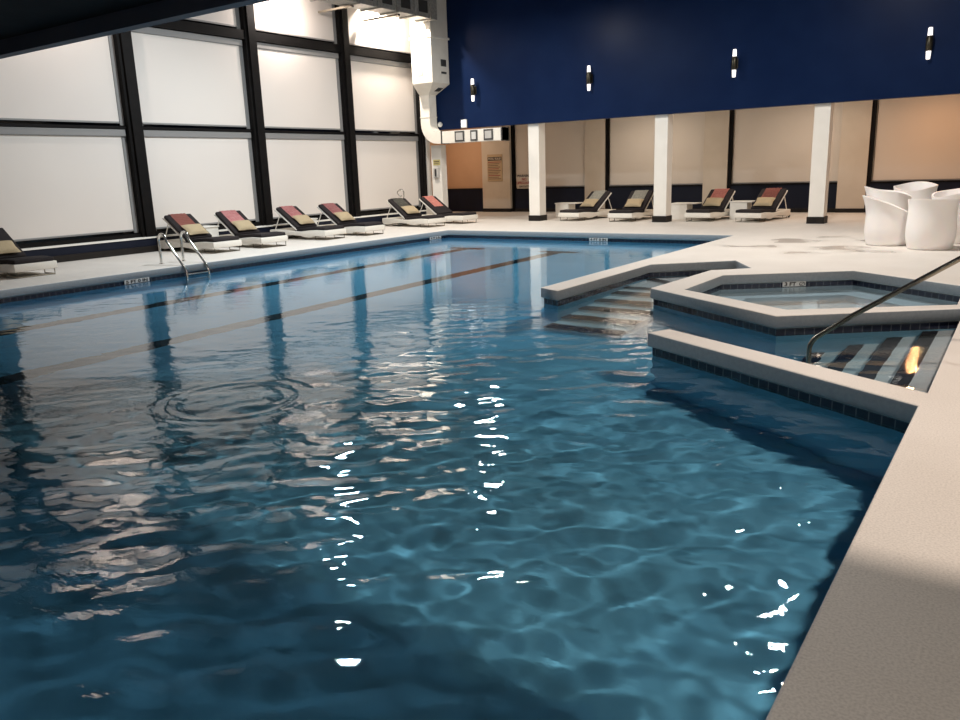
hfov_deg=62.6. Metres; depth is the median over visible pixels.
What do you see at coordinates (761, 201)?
pillow
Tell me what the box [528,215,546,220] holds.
column base
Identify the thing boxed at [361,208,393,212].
glass
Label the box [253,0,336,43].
roller shade
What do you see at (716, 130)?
wall pier
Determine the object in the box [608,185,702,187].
sill
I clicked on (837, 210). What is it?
baseboard
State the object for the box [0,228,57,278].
sun lounger
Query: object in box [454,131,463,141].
vent
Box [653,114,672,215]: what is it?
column
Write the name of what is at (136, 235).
trim rail
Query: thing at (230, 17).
roller shade
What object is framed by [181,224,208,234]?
pillow
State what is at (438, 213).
seat cushion
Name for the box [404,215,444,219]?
seat cushion
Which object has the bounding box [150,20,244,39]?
trim
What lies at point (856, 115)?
wall pier
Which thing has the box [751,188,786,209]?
backrest
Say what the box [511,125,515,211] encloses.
trim
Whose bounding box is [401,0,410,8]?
vent
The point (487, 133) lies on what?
vent
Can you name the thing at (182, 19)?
glass
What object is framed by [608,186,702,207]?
trim
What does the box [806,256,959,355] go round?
handrail
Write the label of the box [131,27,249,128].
roller shade
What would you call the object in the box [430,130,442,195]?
wall
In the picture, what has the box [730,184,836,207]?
trim
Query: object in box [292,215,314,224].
pillow
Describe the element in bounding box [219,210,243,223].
folded towel
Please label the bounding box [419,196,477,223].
sun lounger
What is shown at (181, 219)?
folded towel
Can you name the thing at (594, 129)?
wall pier
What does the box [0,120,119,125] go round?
glass
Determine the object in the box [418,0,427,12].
vent
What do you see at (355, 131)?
glass
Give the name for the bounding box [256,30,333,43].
glass
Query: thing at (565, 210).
seat cushion
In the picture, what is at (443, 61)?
vent
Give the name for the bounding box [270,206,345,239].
sun lounger
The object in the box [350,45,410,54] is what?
glass
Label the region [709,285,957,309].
water
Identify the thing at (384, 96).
roller shade
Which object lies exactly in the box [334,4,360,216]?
trim
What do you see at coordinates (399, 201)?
folded towel
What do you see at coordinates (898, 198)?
seat
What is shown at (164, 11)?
ceiling beam
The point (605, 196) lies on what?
cushion
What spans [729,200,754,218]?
side table
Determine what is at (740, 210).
seat cushion
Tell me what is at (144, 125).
glass
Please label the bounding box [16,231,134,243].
glass
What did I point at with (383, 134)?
trim
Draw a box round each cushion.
[0,228,25,258]
[0,255,53,264]
[164,214,211,239]
[185,236,238,242]
[215,210,259,234]
[234,231,285,237]
[276,206,316,227]
[295,225,343,230]
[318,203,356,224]
[339,221,382,226]
[388,198,421,216]
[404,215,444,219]
[420,196,452,213]
[437,212,475,215]
[560,209,598,212]
[579,191,609,209]
[609,210,644,212]
[622,191,652,209]
[686,209,724,212]
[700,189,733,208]
[736,209,775,212]
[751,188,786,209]
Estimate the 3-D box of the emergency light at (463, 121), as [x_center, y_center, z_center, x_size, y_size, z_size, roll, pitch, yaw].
[-0.511,-7.503,25.041,0.220,0.260,0.065,7,16,34]
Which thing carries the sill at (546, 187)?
attached to the wall at (878, 100)
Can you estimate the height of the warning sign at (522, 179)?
0.540 m
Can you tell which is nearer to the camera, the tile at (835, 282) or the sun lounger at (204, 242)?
the tile at (835, 282)
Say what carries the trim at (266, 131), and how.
attached to the glass at (282, 129)
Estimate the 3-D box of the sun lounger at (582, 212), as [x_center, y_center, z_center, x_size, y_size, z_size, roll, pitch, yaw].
[3.369,-4.817,24.590,0.760,0.816,2.085,10,18,41]
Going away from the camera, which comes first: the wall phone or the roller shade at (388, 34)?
the roller shade at (388, 34)
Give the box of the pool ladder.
[157,231,209,276]
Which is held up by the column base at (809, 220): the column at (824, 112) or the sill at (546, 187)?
the column at (824, 112)
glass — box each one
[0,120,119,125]
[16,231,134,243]
[143,124,247,129]
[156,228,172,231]
[182,19,236,28]
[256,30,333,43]
[265,128,339,131]
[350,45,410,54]
[355,131,414,133]
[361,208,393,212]
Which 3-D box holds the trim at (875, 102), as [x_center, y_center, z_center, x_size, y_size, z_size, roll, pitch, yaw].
[11.392,-6.051,22.976,0.110,3.450,0.120,7,16,34]
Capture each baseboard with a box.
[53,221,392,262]
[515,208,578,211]
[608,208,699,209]
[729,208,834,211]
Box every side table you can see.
[203,225,218,236]
[426,207,433,213]
[555,202,582,216]
[671,202,701,218]
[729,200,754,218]
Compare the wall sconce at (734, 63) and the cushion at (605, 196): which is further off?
the cushion at (605, 196)
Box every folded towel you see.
[168,213,194,227]
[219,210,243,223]
[279,205,301,218]
[323,203,342,214]
[391,198,409,207]
[423,196,442,205]
[589,190,606,201]
[631,190,648,198]
[710,188,729,197]
[761,188,781,197]
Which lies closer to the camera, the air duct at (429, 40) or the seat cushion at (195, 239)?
the seat cushion at (195, 239)
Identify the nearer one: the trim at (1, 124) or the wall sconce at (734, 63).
the trim at (1, 124)
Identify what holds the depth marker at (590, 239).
attached to the tile at (868, 415)
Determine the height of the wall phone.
0.340 m
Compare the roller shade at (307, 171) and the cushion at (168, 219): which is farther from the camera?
the roller shade at (307, 171)
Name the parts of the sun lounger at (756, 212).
frame, backrest frame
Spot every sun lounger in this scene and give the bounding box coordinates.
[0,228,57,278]
[160,214,241,253]
[214,210,287,247]
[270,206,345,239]
[317,203,384,235]
[382,198,445,227]
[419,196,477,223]
[558,191,615,220]
[608,191,653,221]
[684,189,734,221]
[734,188,789,222]
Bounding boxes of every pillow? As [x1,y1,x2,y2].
[0,240,20,254]
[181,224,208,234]
[232,220,256,230]
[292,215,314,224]
[334,212,354,220]
[402,206,419,213]
[580,199,598,206]
[624,199,643,206]
[703,198,723,205]
[753,197,774,205]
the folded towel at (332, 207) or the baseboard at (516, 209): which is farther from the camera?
the baseboard at (516, 209)
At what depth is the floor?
6.02 m
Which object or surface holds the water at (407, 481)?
in the tile at (868, 415)
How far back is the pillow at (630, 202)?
23.55 m
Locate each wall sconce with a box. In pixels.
[470,79,476,100]
[586,65,592,90]
[731,49,737,76]
[925,27,933,59]
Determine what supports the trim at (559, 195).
attached to the wall at (878, 100)
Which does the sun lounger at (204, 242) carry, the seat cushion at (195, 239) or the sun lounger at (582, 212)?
the seat cushion at (195, 239)
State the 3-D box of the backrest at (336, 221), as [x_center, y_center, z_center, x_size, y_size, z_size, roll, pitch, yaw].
[-3.922,-4.020,21.736,0.776,0.552,0.700,8,17,36]
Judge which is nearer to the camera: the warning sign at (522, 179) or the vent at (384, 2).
the vent at (384, 2)
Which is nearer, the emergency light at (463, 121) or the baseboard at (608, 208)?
the emergency light at (463, 121)
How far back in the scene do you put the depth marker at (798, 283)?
11.51 m
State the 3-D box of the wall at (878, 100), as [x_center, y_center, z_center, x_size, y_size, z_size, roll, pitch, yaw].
[9.303,-6.453,24.613,26.200,3.600,0.300,7,16,34]
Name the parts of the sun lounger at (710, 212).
frame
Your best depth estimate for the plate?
26.00 m
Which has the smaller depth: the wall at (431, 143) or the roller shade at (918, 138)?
the roller shade at (918, 138)
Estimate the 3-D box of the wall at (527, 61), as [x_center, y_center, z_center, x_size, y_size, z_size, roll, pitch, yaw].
[6.507,-7.080,20.347,26.200,7.000,0.200,7,16,34]
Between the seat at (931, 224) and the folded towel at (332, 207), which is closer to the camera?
the seat at (931, 224)
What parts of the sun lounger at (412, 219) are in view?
backrest frame, frame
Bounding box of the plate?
[433,160,439,164]
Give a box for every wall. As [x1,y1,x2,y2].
[23,211,425,255]
[425,0,959,195]
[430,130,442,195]
[442,128,482,188]
[448,189,482,211]
[515,100,937,186]
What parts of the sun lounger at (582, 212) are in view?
frame, backrest frame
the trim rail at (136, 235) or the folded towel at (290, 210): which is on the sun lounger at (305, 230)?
the folded towel at (290, 210)
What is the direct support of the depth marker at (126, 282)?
attached to the tile at (868, 415)
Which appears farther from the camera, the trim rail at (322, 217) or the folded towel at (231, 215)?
the trim rail at (322, 217)
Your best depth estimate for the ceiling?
6.79 m
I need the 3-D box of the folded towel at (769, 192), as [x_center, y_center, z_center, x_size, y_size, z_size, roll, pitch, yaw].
[8.127,-4.639,22.049,0.420,0.326,0.565,10,18,40]
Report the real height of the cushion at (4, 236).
0.552 m
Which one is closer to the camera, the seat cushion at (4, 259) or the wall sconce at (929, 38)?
the seat cushion at (4, 259)
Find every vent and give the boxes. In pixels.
[382,0,391,4]
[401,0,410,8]
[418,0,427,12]
[441,59,445,66]
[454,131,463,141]
[470,130,477,140]
[483,129,492,139]
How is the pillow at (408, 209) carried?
on the sun lounger at (412, 219)
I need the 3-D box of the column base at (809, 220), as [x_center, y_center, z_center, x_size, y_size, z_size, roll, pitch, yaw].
[8.575,-3.569,20.075,0.420,0.170,0.430,7,16,34]
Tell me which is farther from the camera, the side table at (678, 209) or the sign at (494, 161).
the sign at (494, 161)
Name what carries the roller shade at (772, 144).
attached to the wall at (878, 100)
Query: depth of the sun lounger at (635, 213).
23.28 m
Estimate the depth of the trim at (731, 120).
25.16 m
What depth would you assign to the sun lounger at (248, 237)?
18.56 m
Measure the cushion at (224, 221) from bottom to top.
0.552 m
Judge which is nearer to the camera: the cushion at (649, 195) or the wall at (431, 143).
the cushion at (649, 195)
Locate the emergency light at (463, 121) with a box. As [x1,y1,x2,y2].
[461,119,466,127]
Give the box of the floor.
[0,212,959,719]
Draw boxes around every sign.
[487,154,502,181]
[517,174,528,188]
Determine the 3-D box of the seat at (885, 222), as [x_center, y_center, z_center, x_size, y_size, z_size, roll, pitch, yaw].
[7.520,-2.593,14.604,0.862,0.902,0.814,7,16,34]
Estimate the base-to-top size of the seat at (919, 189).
1.045 m
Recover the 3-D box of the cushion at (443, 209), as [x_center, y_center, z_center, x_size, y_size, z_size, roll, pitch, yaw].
[-1.390,-4.936,25.182,0.776,0.552,0.700,9,17,39]
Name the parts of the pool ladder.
rail, rail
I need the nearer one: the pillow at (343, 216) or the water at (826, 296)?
the water at (826, 296)
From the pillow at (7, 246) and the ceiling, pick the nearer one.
the ceiling
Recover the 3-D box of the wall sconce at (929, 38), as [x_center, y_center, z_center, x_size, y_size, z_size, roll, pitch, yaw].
[10.030,-7.062,17.606,0.140,0.670,0.199,7,16,34]
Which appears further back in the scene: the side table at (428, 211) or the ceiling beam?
the side table at (428, 211)
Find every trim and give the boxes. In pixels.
[0,123,126,128]
[113,31,156,236]
[143,127,251,131]
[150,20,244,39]
[239,4,273,225]
[256,32,340,52]
[265,130,344,134]
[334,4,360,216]
[350,46,411,62]
[356,133,418,135]
[415,89,427,209]
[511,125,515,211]
[515,188,584,207]
[605,119,609,208]
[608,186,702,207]
[726,110,734,208]
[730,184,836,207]
[864,100,877,211]
[870,182,959,191]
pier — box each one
[431,145,447,206]
[481,125,511,207]
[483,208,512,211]
[585,119,604,208]
[702,110,729,203]
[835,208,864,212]
[836,100,872,207]
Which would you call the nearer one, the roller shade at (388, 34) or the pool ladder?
the pool ladder
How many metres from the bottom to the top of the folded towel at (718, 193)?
0.326 m
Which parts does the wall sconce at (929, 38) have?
lamp shade, lamp shade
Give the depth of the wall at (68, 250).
17.64 m
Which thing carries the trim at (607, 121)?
attached to the wall at (878, 100)
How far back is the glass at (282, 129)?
21.98 m
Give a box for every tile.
[0,235,959,429]
[702,280,959,301]
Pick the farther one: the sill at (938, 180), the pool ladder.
the sill at (938, 180)
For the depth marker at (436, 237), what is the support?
attached to the tile at (868, 415)
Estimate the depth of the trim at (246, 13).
20.38 m
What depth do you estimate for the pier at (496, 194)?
30.07 m
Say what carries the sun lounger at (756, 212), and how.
on the floor
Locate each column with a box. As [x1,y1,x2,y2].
[528,123,545,214]
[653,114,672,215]
[808,103,833,216]
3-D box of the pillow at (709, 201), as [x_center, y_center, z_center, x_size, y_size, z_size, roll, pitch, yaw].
[6.678,-4.524,22.587,0.520,0.236,0.307,9,17,38]
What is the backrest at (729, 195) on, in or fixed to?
on the sun lounger at (710, 212)
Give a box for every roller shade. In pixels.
[0,35,123,125]
[0,126,138,241]
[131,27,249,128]
[143,130,258,230]
[185,7,240,28]
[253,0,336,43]
[257,42,342,131]
[265,133,348,218]
[347,8,410,53]
[350,55,416,133]
[356,135,420,210]
[515,120,584,187]
[610,112,704,185]
[733,102,842,183]
[873,94,959,181]
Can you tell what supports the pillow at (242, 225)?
on the sun lounger at (248, 237)
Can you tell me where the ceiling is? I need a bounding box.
[0,0,161,39]
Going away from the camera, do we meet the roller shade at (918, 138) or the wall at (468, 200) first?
the roller shade at (918, 138)
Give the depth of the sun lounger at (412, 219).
23.79 m
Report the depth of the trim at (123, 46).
17.69 m
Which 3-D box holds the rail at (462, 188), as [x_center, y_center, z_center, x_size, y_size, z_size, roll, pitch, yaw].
[-0.642,-6.774,31.255,1.950,0.040,0.070,7,16,34]
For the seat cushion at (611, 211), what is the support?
on the sun lounger at (635, 213)
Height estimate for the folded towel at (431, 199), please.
0.326 m
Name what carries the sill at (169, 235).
on the wall at (68, 250)
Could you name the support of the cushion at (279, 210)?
on the sun lounger at (305, 230)
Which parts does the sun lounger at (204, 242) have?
backrest frame, frame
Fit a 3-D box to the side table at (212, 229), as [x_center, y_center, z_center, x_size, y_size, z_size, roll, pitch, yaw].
[-6.627,-2.965,18.981,0.520,0.500,0.520,7,16,34]
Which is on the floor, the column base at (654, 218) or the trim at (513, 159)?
the column base at (654, 218)
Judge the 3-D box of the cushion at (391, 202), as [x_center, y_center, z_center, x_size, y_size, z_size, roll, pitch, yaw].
[-2.301,-4.662,24.174,0.776,0.552,0.700,10,18,41]
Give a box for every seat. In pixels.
[862,195,907,245]
[864,186,910,210]
[893,181,937,198]
[905,199,959,249]
[931,188,959,243]
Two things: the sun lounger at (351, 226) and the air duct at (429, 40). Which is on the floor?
the sun lounger at (351, 226)
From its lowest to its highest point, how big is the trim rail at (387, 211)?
0.085 m
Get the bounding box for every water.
[0,237,956,719]
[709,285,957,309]
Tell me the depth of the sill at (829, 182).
24.54 m
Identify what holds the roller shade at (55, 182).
hanging from the trim at (1, 124)
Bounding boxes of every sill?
[22,210,425,250]
[514,187,584,188]
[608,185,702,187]
[730,182,836,185]
[870,180,959,182]
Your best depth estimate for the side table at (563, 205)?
25.73 m
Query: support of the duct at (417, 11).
attached to the air duct at (429, 40)
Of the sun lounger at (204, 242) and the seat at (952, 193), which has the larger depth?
the sun lounger at (204, 242)
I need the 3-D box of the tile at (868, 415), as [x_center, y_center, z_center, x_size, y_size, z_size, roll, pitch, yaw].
[-1.163,-0.683,10.548,12.940,0.220,19.870,7,16,34]
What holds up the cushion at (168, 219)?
on the sun lounger at (204, 242)
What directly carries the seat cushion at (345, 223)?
on the sun lounger at (351, 226)
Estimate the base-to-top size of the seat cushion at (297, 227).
0.118 m
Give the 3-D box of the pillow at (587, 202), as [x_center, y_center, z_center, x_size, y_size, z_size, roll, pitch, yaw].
[3.414,-4.909,24.637,0.520,0.236,0.307,10,18,41]
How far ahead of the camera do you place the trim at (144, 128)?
19.06 m
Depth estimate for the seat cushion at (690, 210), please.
21.88 m
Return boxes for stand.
[397,189,405,223]
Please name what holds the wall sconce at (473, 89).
attached to the wall at (527, 61)
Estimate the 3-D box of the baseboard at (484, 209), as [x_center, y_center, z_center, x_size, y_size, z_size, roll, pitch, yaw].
[0.712,-5.801,30.509,1.260,0.130,0.280,7,16,34]
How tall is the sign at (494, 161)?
1.000 m
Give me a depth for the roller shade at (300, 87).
21.66 m
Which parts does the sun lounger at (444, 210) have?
backrest frame, frame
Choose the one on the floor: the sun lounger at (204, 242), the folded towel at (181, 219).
the sun lounger at (204, 242)
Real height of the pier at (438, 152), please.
2.430 m
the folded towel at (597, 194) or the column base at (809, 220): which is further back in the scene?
the folded towel at (597, 194)
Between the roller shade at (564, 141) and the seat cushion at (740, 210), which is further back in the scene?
the roller shade at (564, 141)
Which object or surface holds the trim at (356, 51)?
attached to the glass at (350, 45)
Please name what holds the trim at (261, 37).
attached to the glass at (256, 30)
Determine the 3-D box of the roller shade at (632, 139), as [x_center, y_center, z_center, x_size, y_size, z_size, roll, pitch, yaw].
[5.910,-7.185,26.566,3.360,2.550,0.090,7,16,34]
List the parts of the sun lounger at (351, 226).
backrest frame, frame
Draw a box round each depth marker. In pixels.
[124,277,149,284]
[430,236,440,239]
[589,238,607,240]
[782,281,805,286]
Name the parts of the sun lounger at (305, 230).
backrest frame, frame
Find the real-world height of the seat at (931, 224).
0.862 m
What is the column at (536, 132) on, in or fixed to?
on the column base at (531, 217)
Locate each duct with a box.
[310,0,436,22]
[408,0,508,143]
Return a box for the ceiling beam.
[0,0,269,58]
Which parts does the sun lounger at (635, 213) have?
frame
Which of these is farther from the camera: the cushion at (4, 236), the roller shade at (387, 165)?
the roller shade at (387, 165)
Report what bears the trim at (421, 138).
attached to the wall at (527, 61)
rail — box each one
[17,233,140,248]
[156,222,261,235]
[273,214,350,223]
[361,208,422,215]
[448,188,482,189]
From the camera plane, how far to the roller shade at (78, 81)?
16.47 m
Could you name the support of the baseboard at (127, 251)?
attached to the wall at (68, 250)
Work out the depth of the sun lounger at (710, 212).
22.10 m
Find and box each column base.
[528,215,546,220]
[652,215,671,221]
[806,216,827,223]
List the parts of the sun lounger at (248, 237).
backrest frame, frame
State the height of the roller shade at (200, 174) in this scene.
2.285 m
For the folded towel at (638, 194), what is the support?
on the sun lounger at (635, 213)
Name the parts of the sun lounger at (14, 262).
frame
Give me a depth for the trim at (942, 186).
22.20 m
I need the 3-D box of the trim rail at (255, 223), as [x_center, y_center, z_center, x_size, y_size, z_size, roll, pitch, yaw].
[-6.770,-3.291,19.767,0.160,0.085,3.170,7,16,34]
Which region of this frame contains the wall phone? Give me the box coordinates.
[433,167,439,177]
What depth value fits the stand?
24.95 m
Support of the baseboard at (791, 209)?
attached to the wall at (878, 100)
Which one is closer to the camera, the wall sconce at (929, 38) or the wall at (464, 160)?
the wall sconce at (929, 38)
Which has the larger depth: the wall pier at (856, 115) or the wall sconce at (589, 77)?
the wall pier at (856, 115)

